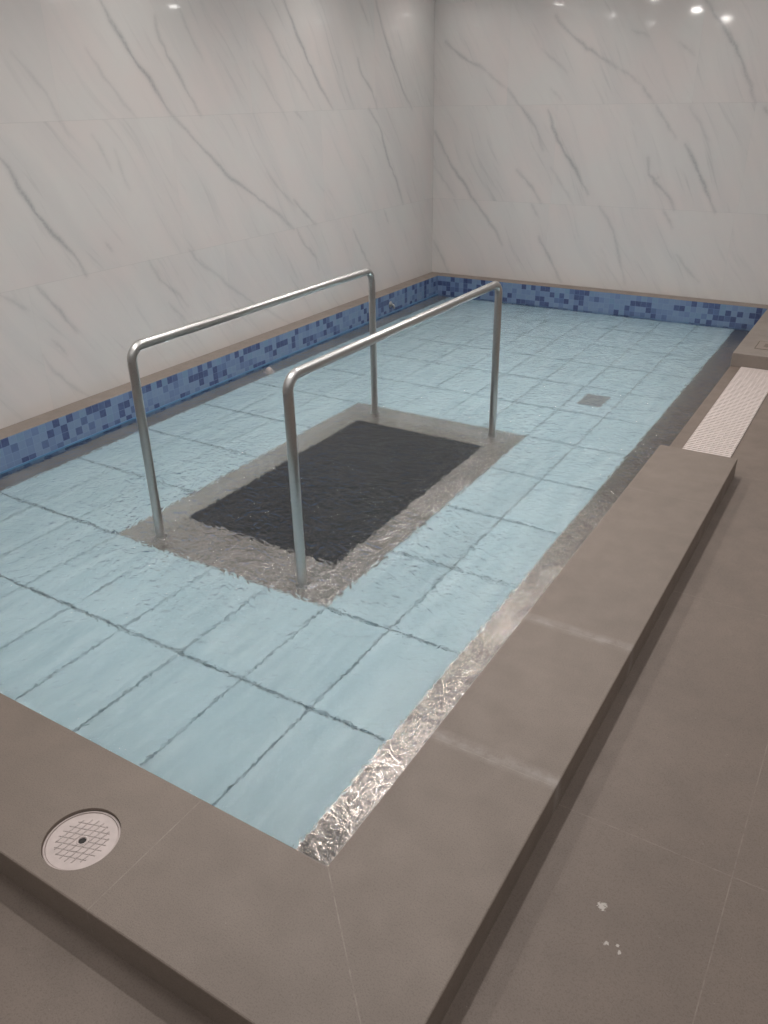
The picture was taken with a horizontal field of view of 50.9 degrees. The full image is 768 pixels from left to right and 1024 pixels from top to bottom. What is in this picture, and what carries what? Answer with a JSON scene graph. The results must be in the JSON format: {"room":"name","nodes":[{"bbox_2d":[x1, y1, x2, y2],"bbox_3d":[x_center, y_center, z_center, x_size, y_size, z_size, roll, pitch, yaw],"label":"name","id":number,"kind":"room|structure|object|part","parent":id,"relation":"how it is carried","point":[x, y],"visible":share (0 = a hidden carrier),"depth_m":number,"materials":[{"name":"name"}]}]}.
{"room":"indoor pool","nodes":[
{"label":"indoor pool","id":0,"kind":"room"},
{"bbox_2d":[0,0,434,428],"bbox_3d":[-2.062,-1.513,4.188,0.120,2.720,9.500,15,31,28],"label":"wall","id":1,"kind":"structure","parent":0,"point":[165,165],"depth_m":5.21,"materials":[{"name":"stone"}]},
{"bbox_2d":[0,272,442,439],"bbox_3d":[-1.122,-1.029,5.845,0.138,0.290,6.405,15,31,28],"label":"trim","id":2,"kind":"structure","parent":1,"relation":"attached to","point":[35,421],"depth_m":5.49,"materials":[{"name":"stone"}]},
{"bbox_2d":[0,276,437,471],"bbox_3d":[-1.099,-0.988,5.755,0.006,0.278,6.261,15,31,28],"label":"mosaic tile border","id":3,"kind":"structure","parent":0,"point":[29,444],"depth_m":5.42,"materials":[{"name":"blue tile"}]},
{"bbox_2d":[0,293,437,473],"bbox_3d":[-1.094,-0.953,5.770,0.004,0.015,6.261,15,31,28],"label":"trim","id":4,"kind":"structure","parent":3,"relation":"attached to","point":[4,471],"depth_m":5.45,"materials":[{"name":"blue tile"}]},
{"bbox_2d":[0,366,767,1023],"bbox_3d":[0.601,0.308,3.303,6.320,0.205,9.500,15,31,28],"label":"floor","id":5,"kind":"structure","parent":0,"point":[642,898],"depth_m":1.96,"materials":[{"name":"tile"}]},
{"bbox_2d":[0,445,737,1023],"bbox_3d":[-0.661,0.124,3.592,3.572,0.290,3.319,15,31,28],"label":"pool ledge","id":6,"kind":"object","parent":5,"relation":"on","point":[241,925],"depth_m":1.97,"materials":[{"name":"tile"}]},
{"bbox_2d":[42,811,120,869],"bbox_3d":[-0.740,0.823,1.986,0.185,0.041,0.185,15,31,28],"label":"skimmer cover","id":7,"kind":"object","parent":6,"relation":"on","point":[83,839],"visible":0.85,"depth_m":1.98,"materials":[{"name":"white plastic"}]},
{"bbox_2d":[0,294,750,865],"bbox_3d":[0.206,-0.606,5.053,3.057,0.001,6.263,15,31,28],"label":"water","id":8,"kind":"object","parent":5,"relation":"in","point":[195,653],"visible":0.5,"depth_m":3.63,"materials":[{"name":"liquid"}]},
{"bbox_2d":[682,367,767,457],"bbox_3d":[2.062,-0.593,4.765,0.242,0.008,1.866,15,31,28],"label":"overflow grating","id":9,"kind":"object","parent":5,"relation":"on","point":[724,426],"visible":0.89,"depth_m":4.70,"materials":[{"name":"white plastic"}]},
{"bbox_2d":[432,0,767,304],"bbox_3d":[3.147,-2.712,6.322,6.200,2.720,0.120,15,31,28],"label":"wall","id":10,"kind":"structure","parent":0,"point":[622,145],"depth_m":6.89,"materials":[{"name":"stone"}]},
{"bbox_2d":[438,273,767,308],"bbox_3d":[1.879,-1.915,7.452,3.061,0.290,0.138,15,31,28],"label":"trim","id":11,"kind":"structure","parent":10,"relation":"attached to","point":[443,274],"depth_m":7.28,"materials":[{"name":"stone"}]},
{"bbox_2d":[730,309,767,369],"bbox_3d":[3.742,-1.028,5.664,2.201,0.290,1.591,15,31,28],"label":"trim","id":12,"kind":"structure","parent":10,"relation":"attached to","point":[745,354],"depth_m":5.55,"materials":[{"name":"stone"}]},
{"bbox_2d":[755,341,767,349],"bbox_3d":[2.699,-1.161,5.641,0.170,0.002,0.216,15,31,28],"label":"access cover","id":13,"kind":"object","parent":12,"relation":"on","point":[763,345],"visible":1,"depth_m":5.65,"materials":[{"name":"plastic"}]},
{"bbox_2d":[438,276,766,328],"bbox_3d":[1.842,-1.889,7.396,3.061,0.278,0.006,15,31,28],"label":"wall","id":14,"kind":"structure","parent":0,"point":[623,304],"depth_m":7.24,"materials":[{"name":"blue tile"}]},
{"bbox_3d":[0.208,-0.520,5.096,3.055,0.027,6.261,15,31,28],"label":"floor","id":15,"kind":"structure","parent":0,"visible":0},
{"bbox_3d":[-0.202,-0.133,4.315,1.199,0.015,2.067,15,31,28],"label":"mat","id":16,"kind":"object","parent":15,"relation":"on","visible":0},
{"bbox_2d":[127,268,377,532],"bbox_3d":[-0.558,-0.651,4.273,0.056,0.956,1.936,15,31,28],"label":"handrail","id":17,"kind":"object","parent":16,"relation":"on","point":[137,346],"visible":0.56,"depth_m":3.69,"materials":[{"name":"grey metal"}]},
{"bbox_3d":[-1.049,-0.240,3.583,0.041,0.873,0.041,15,31,28],"label":"post","id":18,"kind":"part","parent":17,"relation":"part of","materials":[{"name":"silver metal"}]},
{"bbox_3d":[-0.066,-0.989,5.000,0.041,0.873,0.041,15,31,28],"label":"post","id":19,"kind":"part","parent":17,"relation":"part of","materials":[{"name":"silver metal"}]},
{"bbox_2d":[283,281,501,579],"bbox_3d":[0.142,-0.464,3.885,0.056,0.956,1.936,15,31,28],"label":"handrail","id":20,"kind":"object","parent":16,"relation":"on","point":[297,372],"visible":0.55,"depth_m":3.30,"materials":[{"name":"grey metal"}]},
{"bbox_3d":[-0.349,-0.053,3.196,0.041,0.873,0.041,15,31,28],"label":"post","id":21,"kind":"part","parent":20,"relation":"part of","materials":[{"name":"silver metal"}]},
{"bbox_3d":[0.635,-0.802,4.612,0.041,0.873,0.041,15,31,28],"label":"post","id":22,"kind":"part","parent":20,"relation":"part of","materials":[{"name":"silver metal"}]}
]}

